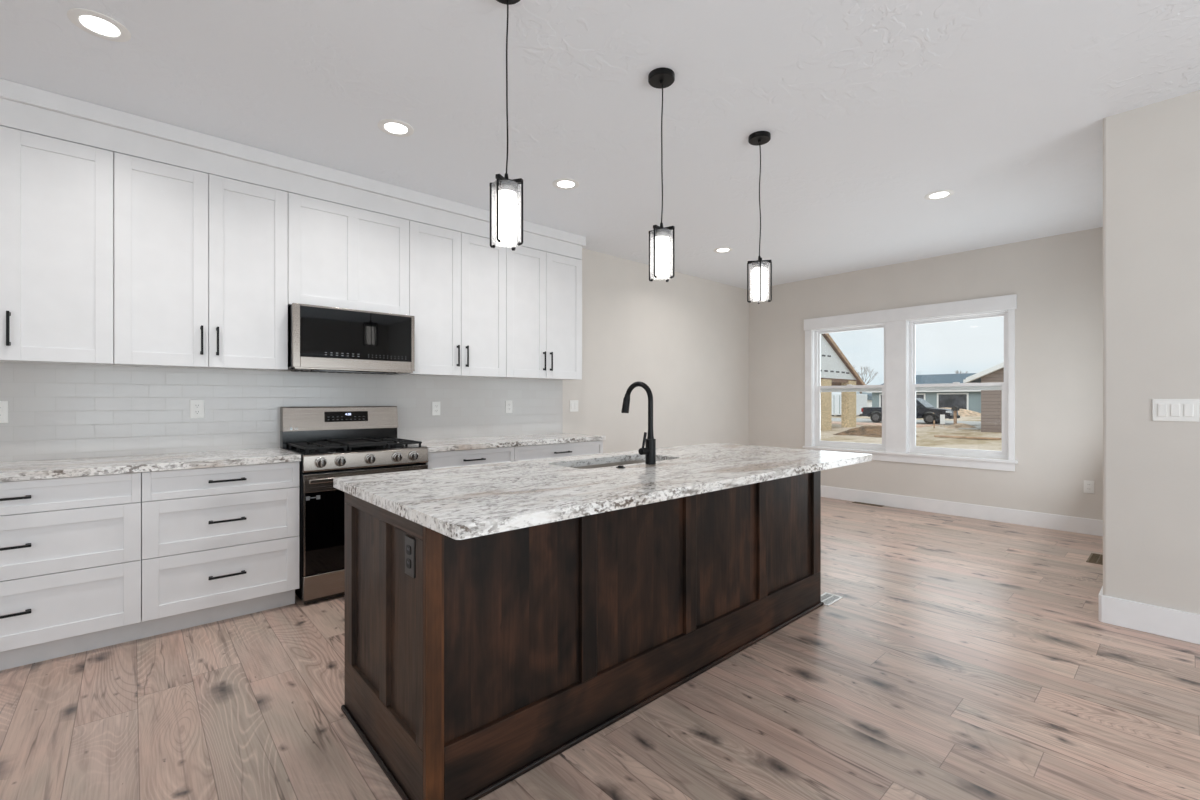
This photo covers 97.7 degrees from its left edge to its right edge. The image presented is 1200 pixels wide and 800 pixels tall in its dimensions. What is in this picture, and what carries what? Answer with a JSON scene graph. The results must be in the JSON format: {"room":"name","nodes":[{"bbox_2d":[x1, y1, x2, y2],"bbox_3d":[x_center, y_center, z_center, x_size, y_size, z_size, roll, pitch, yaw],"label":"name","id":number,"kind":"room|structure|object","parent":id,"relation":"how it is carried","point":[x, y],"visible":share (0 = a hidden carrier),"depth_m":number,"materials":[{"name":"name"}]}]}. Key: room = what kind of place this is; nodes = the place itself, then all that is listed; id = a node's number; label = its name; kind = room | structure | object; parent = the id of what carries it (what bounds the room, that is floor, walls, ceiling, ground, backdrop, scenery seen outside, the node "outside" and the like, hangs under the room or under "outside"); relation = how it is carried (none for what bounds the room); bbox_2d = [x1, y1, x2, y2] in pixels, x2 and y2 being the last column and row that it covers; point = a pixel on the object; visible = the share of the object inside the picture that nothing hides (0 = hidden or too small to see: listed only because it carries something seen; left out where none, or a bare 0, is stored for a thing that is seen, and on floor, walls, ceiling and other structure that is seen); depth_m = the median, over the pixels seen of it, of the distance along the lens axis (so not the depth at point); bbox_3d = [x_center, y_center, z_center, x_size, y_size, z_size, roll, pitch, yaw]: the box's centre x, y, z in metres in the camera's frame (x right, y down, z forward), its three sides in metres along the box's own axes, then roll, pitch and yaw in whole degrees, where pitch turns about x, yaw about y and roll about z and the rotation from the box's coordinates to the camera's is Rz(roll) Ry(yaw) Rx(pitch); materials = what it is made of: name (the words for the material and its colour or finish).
{"room":"kitchen","nodes":[
{"label":"kitchen","id":0,"kind":"room"},
{"bbox_2d":[282,248,748,452],"bbox_3d":[-1.380,-0.168,4.486,9.620,2.823,0.150,0,0,-42],"label":"wall","id":1,"kind":"structure","parent":0,"point":[685,337],"depth_m":6.26,"materials":[{"name":"beige paint"}]},
{"bbox_2d":[0,126,114,365],"bbox_3d":[-3.048,-0.779,2.678,0.831,1.162,0.320,0,0,-42],"label":"upper cabinet","id":2,"kind":"object","parent":1,"relation":"attached to","point":[57,195],"visible":1,"depth_m":2.72,"materials":[{"name":"white paint"}]},
{"bbox_2d":[114,152,287,370],"bbox_3d":[-2.427,-0.779,3.233,0.831,1.162,0.320,0,0,-42],"label":"upper cabinet","id":3,"kind":"object","parent":1,"relation":"attached to","point":[201,259],"visible":1,"depth_m":3.10,"materials":[{"name":"white paint"}]},
{"bbox_2d":[0,362,562,461],"bbox_3d":[-1.923,0.064,3.894,4.141,0.530,0.009,0,0,-42],"label":"tile backsplash","id":4,"kind":"structure","parent":1,"relation":"attached to","point":[57,411],"depth_m":3.38,"materials":[{"name":"white tile"}]},
{"bbox_2d":[0,401,8,422],"bbox_3d":[-3.174,0.063,2.765,0.072,0.116,0.009,0,0,-42],"label":"wall outlet","id":5,"kind":"object","parent":4,"relation":"attached to","point":[4,405],"visible":1,"depth_m":2.78,"materials":[{"name":"white plastic"}]},
{"bbox_2d":[190,400,203,417],"bbox_3d":[-2.552,0.057,3.321,0.072,0.116,0.009,0,0,-42],"label":"wall outlet","id":6,"kind":"object","parent":4,"relation":"attached to","point":[196,406],"visible":1,"depth_m":3.32,"materials":[{"name":"white plastic"}]},
{"bbox_2d":[432,402,439,415],"bbox_3d":[-1.367,0.071,4.379,0.072,0.116,0.009,0,0,-42],"label":"wall outlet","id":7,"kind":"object","parent":4,"relation":"attached to","point":[435,405],"visible":1,"depth_m":4.37,"materials":[{"name":"white plastic"}]},
{"bbox_2d":[506,401,511,412],"bbox_3d":[-0.841,0.063,4.849,0.072,0.116,0.009,0,0,-42],"label":"wall outlet","id":8,"kind":"object","parent":4,"relation":"attached to","point":[508,403],"visible":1,"depth_m":4.84,"materials":[{"name":"white plastic"}]},
{"bbox_2d":[0,78,585,259],"bbox_3d":[-1.801,-1.469,3.799,4.187,0.219,0.310,0,0,-42],"label":"crown molding","id":9,"kind":"structure","parent":1,"relation":"attached to","point":[25,108],"depth_m":3.23,"materials":[{"name":"white paint"}]},
{"bbox_2d":[288,192,408,314],"bbox_3d":[-1.829,-0.992,3.791,0.800,0.735,0.286,0,0,-42],"label":"upper cabinet","id":10,"kind":"object","parent":1,"relation":"attached to","point":[340,256],"visible":0.83,"depth_m":3.66,"materials":[{"name":"white paint"}]},
{"bbox_2d":[288,303,414,374],"bbox_3d":[-1.789,-0.406,3.744,0.790,0.426,0.392,0,0,-42],"label":"microwave","id":11,"kind":"object","parent":10,"relation":"attached to","point":[320,338],"visible":1,"depth_m":3.56,"materials":[{"name":"silver metal"}]},
{"bbox_2d":[396,220,505,377],"bbox_3d":[-1.204,-0.779,4.326,0.841,1.162,0.320,0,0,-42],"label":"upper cabinet","id":12,"kind":"object","parent":1,"relation":"attached to","point":[457,281],"visible":0.95,"depth_m":4.21,"materials":[{"name":"white paint"}]},
{"bbox_2d":[494,244,581,379],"bbox_3d":[-0.573,-0.779,4.890,0.847,1.162,0.320,0,0,-42],"label":"upper cabinet","id":13,"kind":"object","parent":1,"relation":"attached to","point":[544,289],"visible":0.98,"depth_m":4.77,"materials":[{"name":"white paint"}]},
{"bbox_2d":[570,400,577,411],"bbox_3d":[-0.264,0.061,5.376,0.112,0.116,0.010,0,0,-42],"label":"wall switch","id":14,"kind":"object","parent":1,"relation":"attached to","point":[573,403],"visible":1,"depth_m":5.37,"materials":[{"name":"white plastic"}]},
{"bbox_2d":[0,0,1199,289],"bbox_3d":[1.298,-1.640,1.489,9.620,0.120,8.190,0,0,-42],"label":"ceiling","id":15,"kind":"structure","parent":0,"point":[869,109],"depth_m":2.73,"materials":[{"name":"white paint"}]},
{"bbox_2d":[67,8,130,41],"bbox_3d":[-2.109,-1.577,2.211,0.196,0.006,0.196,0,0,-42],"label":"recessed light","id":16,"kind":"object","parent":15,"relation":"in","point":[97,24],"visible":1,"depth_m":2.20,"materials":[{"name":"white plastic"}]},
{"bbox_2d":[378,119,413,136],"bbox_3d":[-1.184,-1.577,3.044,0.196,0.006,0.196,0,0,-42],"label":"recessed light","id":17,"kind":"object","parent":15,"relation":"in","point":[393,127],"visible":1,"depth_m":3.04,"materials":[{"name":"white plastic"}]},
{"bbox_2d":[490,0,522,250],"bbox_3d":[-0.357,-1.082,2.000,0.128,0.995,0.128,0,0,-13],"label":"pendant light","id":18,"kind":"object","parent":15,"relation":"hanging from","point":[506,188],"visible":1,"depth_m":1.97,"materials":[{"name":"white glass"}]},
{"bbox_2d":[499,184,514,191],"bbox_3d":[-0.357,-0.800,2.000,0.068,0.026,0.068,0,0,18],"label":"socket","id":19,"kind":"object","parent":18,"relation":"attached to","point":[502,187],"depth_m":1.97,"materials":[{"name":"silver metal"}]},
{"bbox_2d":[552,178,578,189],"bbox_3d":[-0.249,-1.577,3.833,0.196,0.006,0.196,0,0,-42],"label":"recessed light","id":20,"kind":"object","parent":15,"relation":"in","point":[563,183],"visible":1,"depth_m":3.82,"materials":[{"name":"white plastic"}]},
{"bbox_2d":[648,67,674,281],"bbox_3d":[0.299,-1.082,2.554,0.128,0.995,0.128,0,0,-22],"label":"pendant light","id":21,"kind":"object","parent":15,"relation":"hanging from","point":[660,78],"visible":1,"depth_m":2.52,"materials":[{"name":"white glass"}]},
{"bbox_2d":[655,231,667,236],"bbox_3d":[0.299,-0.800,2.554,0.068,0.026,0.068,0,0,36],"label":"socket","id":22,"kind":"object","parent":21,"relation":"attached to","point":[657,233],"depth_m":2.52,"materials":[{"name":"silver metal"}]},
{"bbox_2d":[713,247,732,252],"bbox_3d":[1.295,-1.577,5.518,0.196,0.006,0.196,0,0,-42],"label":"recessed light","id":23,"kind":"object","parent":15,"relation":"in","point":[722,249],"visible":1,"depth_m":5.52,"materials":[{"name":"white plastic"}]},
{"bbox_2d":[747,131,771,303],"bbox_3d":[0.955,-1.082,3.140,0.128,0.995,0.128,0,0,-28],"label":"pendant light","id":24,"kind":"object","parent":15,"relation":"hanging from","point":[757,138],"visible":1,"depth_m":3.12,"materials":[{"name":"white glass"}]},
{"bbox_2d":[754,263,764,267],"bbox_3d":[0.955,-0.800,3.140,0.068,0.026,0.068,0,0,12],"label":"socket","id":25,"kind":"object","parent":24,"relation":"attached to","point":[756,265],"depth_m":3.11,"materials":[{"name":"silver metal"}]},
{"bbox_2d":[924,190,953,199],"bbox_3d":[2.612,-1.577,4.038,0.196,0.006,0.196,0,0,-42],"label":"recessed light","id":26,"kind":"object","parent":15,"relation":"in","point":[941,194],"visible":1,"depth_m":4.03,"materials":[{"name":"white plastic"}]},
{"bbox_2d":[0,497,1199,799],"bbox_3d":[1.298,1.303,1.489,9.620,0.120,8.190,0,0,-42],"label":"floor","id":27,"kind":"structure","parent":0,"point":[958,657],"depth_m":2.12,"materials":[{"name":"brown wood"}]},
{"bbox_2d":[0,472,140,670],"bbox_3d":[-2.891,0.805,2.591,0.934,0.876,0.659,0,0,-42],"label":"base cabinet","id":28,"kind":"object","parent":27,"relation":"on","point":[70,547],"visible":1,"depth_m":2.51,"materials":[{"name":"white paint"}]},
{"bbox_2d":[0,448,300,481],"bbox_3d":[-2.631,0.348,2.832,1.670,0.038,0.648,0,0,-42],"label":"countertop","id":29,"kind":"structure","parent":28,"relation":"on","point":[74,467],"depth_m":2.76,"materials":[{"name":"stone"}]},
{"bbox_2d":[141,461,298,637],"bbox_3d":[-2.275,0.805,3.142,0.718,0.876,0.659,0,0,-42],"label":"base cabinet","id":30,"kind":"object","parent":27,"relation":"on","point":[218,543],"visible":0.98,"depth_m":2.90,"materials":[{"name":"white paint"}]},
{"bbox_2d":[280,406,427,603],"bbox_3d":[-1.684,0.645,3.620,0.780,1.196,0.707,0,0,-42],"label":"gas range","id":31,"kind":"object","parent":27,"relation":"on","point":[331,442],"visible":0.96,"depth_m":3.33,"materials":[{"name":"silver metal"}]},
{"bbox_2d":[283,442,425,455],"bbox_3d":[-1.684,0.333,3.619,0.776,0.014,0.558,0,0,-42],"label":"cooktop","id":32,"kind":"object","parent":31,"relation":"in","point":[401,448],"depth_m":3.46,"materials":[{"name":"black metal"}]},
{"bbox_2d":[426,447,513,468],"bbox_3d":[-1.145,0.805,4.151,0.720,0.876,0.659,0,0,-42],"label":"base cabinet","id":33,"kind":"object","parent":27,"relation":"on","point":[442,459],"visible":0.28,"depth_m":3.91,"materials":[{"name":"white paint"}]},
{"bbox_2d":[514,440,602,460],"bbox_3d":[-0.523,0.805,4.707,0.950,0.876,0.659,0,0,-42],"label":"base cabinet","id":34,"kind":"object","parent":27,"relation":"on","point":[530,452],"visible":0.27,"depth_m":4.45,"materials":[{"name":"white paint"}]},
{"bbox_2d":[413,433,605,451],"bbox_3d":[-0.790,0.348,4.477,1.688,0.038,0.648,0,0,-42],"label":"countertop","id":35,"kind":"structure","parent":34,"relation":"on","point":[436,445],"depth_m":4.26,"materials":[{"name":"stone"}]},
{"bbox_2d":[341,471,823,799],"bbox_3d":[0.159,0.805,2.640,2.503,0.876,0.798,0,0,-42],"label":"kitchen island","id":36,"kind":"object","parent":27,"relation":"on","point":[505,652],"visible":0.7,"depth_m":1.91,"materials":[{"name":"brown wood"}]},
{"bbox_2d":[405,535,415,577],"bbox_3d":[-0.597,0.491,1.645,0.010,0.120,0.072,0,0,-42],"label":"island outlet","id":37,"kind":"object","parent":36,"relation":"attached to","point":[410,543],"visible":1,"depth_m":1.64,"materials":[{"name":"grey plastic"}]},
{"bbox_2d":[406,545,410,554],"bbox_3d":[-0.600,0.470,1.643,0.003,0.029,0.033,0,0,-42],"label":"socket","id":38,"kind":"object","parent":37,"relation":"attached to","point":[408,547],"depth_m":1.64,"materials":[{"name":"black plastic"}]},
{"bbox_2d":[406,558,410,568],"bbox_3d":[-0.600,0.512,1.643,0.003,0.029,0.033,0,0,-42],"label":"socket","id":39,"kind":"object","parent":37,"relation":"attached to","point":[408,560],"depth_m":1.64,"materials":[{"name":"black plastic"}]},
{"bbox_2d":[333,443,871,539],"bbox_3d":[0.264,0.348,2.702,2.726,0.038,1.142,0,0,-42],"label":"island countertop","id":40,"kind":"structure","parent":36,"relation":"on","point":[469,501],"depth_m":2.09,"materials":[{"name":"stone"}]},
{"bbox_2d":[571,460,644,468],"bbox_3d":[0.093,0.469,2.857,0.765,0.205,0.347,0,0,-42],"label":"sink","id":41,"kind":"object","parent":40,"relation":"in","point":[634,461],"visible":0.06,"depth_m":3.04,"materials":[{"name":"metal"}]},
{"bbox_2d":[621,381,655,463],"bbox_3d":[0.183,0.116,2.755,0.100,0.427,0.234,0,0,-42],"label":"kitchen faucet","id":42,"kind":"object","parent":40,"relation":"on","point":[649,451],"visible":1,"depth_m":2.69,"materials":[{"name":"black metal"}]},
{"bbox_2d":[821,592,842,605],"bbox_3d":[1.416,1.241,3.270,0.200,0.005,0.110,0,0,-42],"label":"floor vent","id":43,"kind":"object","parent":27,"relation":"in","point":[828,599],"visible":0.73,"depth_m":3.27,"materials":[{"name":"white plastic"}]},
{"bbox_2d":[852,502,883,506],"bbox_3d":[3.193,1.241,6.246,0.085,0.005,0.340,0,0,-42],"label":"floor vent","id":44,"kind":"object","parent":27,"relation":"in","point":[852,502],"visible":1,"depth_m":6.23,"materials":[{"name":"brown metal"}]},
{"bbox_2d":[1086,553,1102,564],"bbox_3d":[3.893,1.241,4.093,0.340,0.005,0.115,0,0,-42],"label":"floor vent","id":45,"kind":"object","parent":27,"relation":"in","point":[1095,558],"visible":0.6,"depth_m":4.09,"materials":[{"name":"brown metal"}]},
{"bbox_2d":[749,227,1102,519],"bbox_3d":[3.588,-0.168,6.025,0.160,2.823,4.175,0,0,-42],"label":"wall","id":46,"kind":"structure","parent":0,"point":[1057,280],"depth_m":5.27,"materials":[{"name":"beige paint"}]},
{"bbox_2d":[805,330,811,446],"bbox_3d":[2.727,-0.153,6.854,0.020,1.517,0.094,0,0,-42],"label":"trim","id":47,"kind":"structure","parent":46,"relation":"attached to","point":[808,333],"depth_m":6.84,"materials":[{"name":"white paint"}]},
{"bbox_2d":[812,322,885,450],"bbox_3d":[3.106,-0.154,6.530,0.115,1.515,0.907,0,0,-42],"label":"window","id":48,"kind":"structure","parent":46,"relation":"in","point":[817,388],"depth_m":6.68,"materials":[{"name":"white paint"}]},
{"bbox_2d":[886,320,906,452],"bbox_3d":[3.427,-0.153,6.070,0.020,1.517,0.219,0,0,-42],"label":"trim","id":49,"kind":"structure","parent":46,"relation":"attached to","point":[896,331],"depth_m":6.06,"materials":[{"name":"white paint"}]},
{"bbox_2d":[803,446,1017,470],"bbox_3d":[3.426,0.674,6.071,0.020,0.082,2.193,0,0,-42],"label":"trim","id":50,"kind":"structure","parent":46,"relation":"attached to","point":[881,457],"depth_m":5.71,"materials":[{"name":"white paint"}]},
{"bbox_2d":[804,294,1016,330],"bbox_3d":[3.425,-0.984,6.067,0.028,0.145,2.220,0,0,-42],"label":"trim","id":51,"kind":"structure","parent":46,"relation":"attached to","point":[998,303],"depth_m":5.89,"materials":[{"name":"white paint"}]},
{"bbox_2d":[907,310,1007,458],"bbox_3d":[3.862,-0.154,5.684,0.115,1.515,0.947,0,0,-42],"label":"window","id":52,"kind":"structure","parent":46,"relation":"in","point":[912,387],"depth_m":5.74,"materials":[{"name":"white paint"}]},
{"bbox_2d":[821,485,1102,535],"bbox_3d":[3.422,1.170,6.079,0.016,0.146,3.875,0,0,-42],"label":"baseboard","id":53,"kind":"structure","parent":46,"relation":"attached to","point":[1005,515],"depth_m":5.50,"materials":[{"name":"white paint"}]},
{"bbox_2d":[1008,309,1014,459],"bbox_3d":[4.140,-0.153,5.272,0.020,1.517,0.050,0,0,-42],"label":"trim","id":54,"kind":"structure","parent":46,"relation":"attached to","point":[1011,312],"depth_m":5.26,"materials":[{"name":"white paint"}]},
{"bbox_2d":[1084,480,1093,493],"bbox_3d":[4.524,0.804,4.851,0.009,0.116,0.072,0,0,-42],"label":"wall outlet","id":55,"kind":"object","parent":46,"relation":"attached to","point":[1088,485],"visible":1,"depth_m":4.85,"materials":[{"name":"white plastic"}]},
{"bbox_2d":[1103,90,1199,613],"bbox_3d":[4.407,-0.168,1.567,0.540,2.823,4.165,0,0,-42],"label":"wall","id":56,"kind":"structure","parent":0,"point":[1151,153],"depth_m":2.80,"materials":[{"name":"beige paint"}]},
{"bbox_2d":[1099,586,1199,644],"bbox_3d":[4.338,1.168,1.617,0.536,0.151,4.031,0,0,-42],"label":"baseboard","id":57,"kind":"structure","parent":56,"relation":"attached to","point":[1157,620],"depth_m":2.79,"materials":[{"name":"white paint"}]},
{"bbox_2d":[1152,399,1198,421],"bbox_3d":[2.997,0.053,2.731,0.012,0.117,0.166,0,0,-42],"label":"light switch","id":58,"kind":"object","parent":56,"relation":"attached to","point":[1180,410],"visible":1,"depth_m":2.73,"materials":[{"name":"white plastic"}]},
{"label":"outside","id":59,"kind":"structure","parent":0,"visible":0},
{"bbox_2d":[958,425,980,429],"bbox_3d":[24.677,1.718,30.164,5.000,0.150,5.700,0,0,-42],"label":"driveway","id":60,"kind":"structure","parent":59,"point":[979,426],"depth_m":30.24,"materials":[{"name":"concrete"}]},
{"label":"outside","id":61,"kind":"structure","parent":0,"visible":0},
{"bbox_2d":[821,415,1001,450],"bbox_3d":[67.974,1.641,114.382,240.000,0.215,140.000,0,0,-42],"label":"ground","id":62,"kind":"structure","parent":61,"point":[926,438],"depth_m":23.56,"materials":[{"name":"beige soil"}]},
{"bbox_2d":[821,333,865,429],"bbox_3d":[8.883,-1.497,31.480,14.120,6.580,8.050,0,0,-42],"label":"house","id":63,"kind":"structure","parent":62,"relation":"on","point":[836,370],"depth_m":30.74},
{"bbox_2d":[821,355,848,373],"bbox_3d":[13.576,-2.082,30.522,4.320,0.980,0.011,0,0,-42],"label":"print","id":64,"kind":"object","parent":63,"relation":"attached to","point":[830,364],"depth_m":30.56},
{"bbox_2d":[832,394,866,415],"bbox_3d":[24.963,0.593,53.084,4.030,2.400,2.500,0,0,-42],"label":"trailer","id":65,"kind":"object","parent":62,"relation":"on","point":[861,399],"visible":0.34,"depth_m":52.02,"materials":[{"name":"white"}]},
{"bbox_2d":[853,366,877,393],"bbox_3d":[42.797,-2.139,86.771,4.881,7.665,5.369,0,0,-42],"label":"bare tree","id":66,"kind":"object","parent":62,"relation":"on","point":[872,378],"visible":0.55,"depth_m":86.25,"materials":[{"name":"grey plant"}]},
{"bbox_2d":[862,393,871,406],"bbox_3d":[61.726,0.093,118.522,11.000,3.100,8.500,0,0,-42],"label":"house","id":67,"kind":"structure","parent":62,"relation":"on","point":[869,396],"depth_m":114.18,"materials":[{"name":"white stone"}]},
{"bbox_2d":[833,425,918,437],"bbox_3d":[13.403,1.509,25.522,4.400,0.569,3.800,0,0,-42],"label":"dirt mound","id":68,"kind":"object","parent":62,"relation":"on","point":[866,431],"visible":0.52,"depth_m":24.83,"materials":[{"name":"brown soil"}]},
{"bbox_2d":[832,421,937,426],"bbox_3d":[14.937,1.721,40.839,3.700,0.145,19.000,0,0,-42],"label":"gravel strip","id":69,"kind":"object","parent":62,"relation":"on","point":[833,422],"visible":0.14,"depth_m":35.28,"materials":[{"name":"beige gravel"}]},
{"bbox_2d":[866,373,980,412],"bbox_3d":[45.245,-0.832,64.133,10.060,4.850,20.350,0,0,-42],"label":"house","id":70,"kind":"structure","parent":62,"relation":"on","point":[966,399],"depth_m":62.89,"materials":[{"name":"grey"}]},
{"bbox_2d":[940,414,944,423],"bbox_3d":[21.527,1.328,32.955,0.020,0.830,0.260,0,0,-42],"label":"sign","id":71,"kind":"object","parent":62,"relation":"on","point":[942,417],"visible":0.76,"depth_m":32.95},
{"bbox_2d":[951,406,958,423],"bbox_3d":[22.125,1.068,32.645,0.500,1.350,0.300,0,0,-42],"label":"mailbox","id":72,"kind":"object","parent":62,"relation":"on","point":[955,409],"visible":0.9,"depth_m":32.55,"materials":[{"name":"brown wood"}]},
{"bbox_2d":[944,423,976,428],"bbox_3d":[21.899,1.604,31.772,2.200,0.378,2.000,0,0,-42],"label":"dirt mound","id":73,"kind":"object","parent":62,"relation":"on","point":[958,425],"visible":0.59,"depth_m":31.31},
{"bbox_2d":[943,407,980,416],"bbox_3d":[35.238,1.270,53.615,5.000,1.045,9.000,0,0,-42],"label":"dirt mound","id":74,"kind":"object","parent":62,"relation":"on","point":[962,412],"visible":0.12,"depth_m":51.51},
{"bbox_2d":[934,435,1000,439],"bbox_3d":[15.981,1.628,22.863,0.300,0.070,2.400,0,0,-42],"label":"plank","id":75,"kind":"object","parent":62,"relation":"on","point":[992,438],"visible":1,"depth_m":22.75,"materials":[{"name":"brown wood"}]},
{"bbox_2d":[963,362,1003,432],"bbox_3d":[26.823,-0.982,27.133,9.840,5.550,11.220,0,0,-42],"label":"house","id":76,"kind":"structure","parent":62,"relation":"on","point":[991,400],"depth_m":27.47,"materials":[{"name":"brown"}]},
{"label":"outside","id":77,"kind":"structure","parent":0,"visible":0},
{"bbox_2d":[832,418,980,425],"bbox_3d":[11.714,1.716,54.052,7.500,0.155,125.000,0,0,-42],"label":"street","id":78,"kind":"structure","parent":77,"point":[973,423],"depth_m":39.95,"materials":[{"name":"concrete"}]},
{"bbox_2d":[860,398,959,423],"bbox_3d":[22.049,0.757,37.593,2.140,1.798,5.920,0,0,-42],"label":"pickup truck","id":79,"kind":"object","parent":78,"relation":"on","point":[925,410],"visible":0.67,"depth_m":36.26,"materials":[{"name":"black metal"}]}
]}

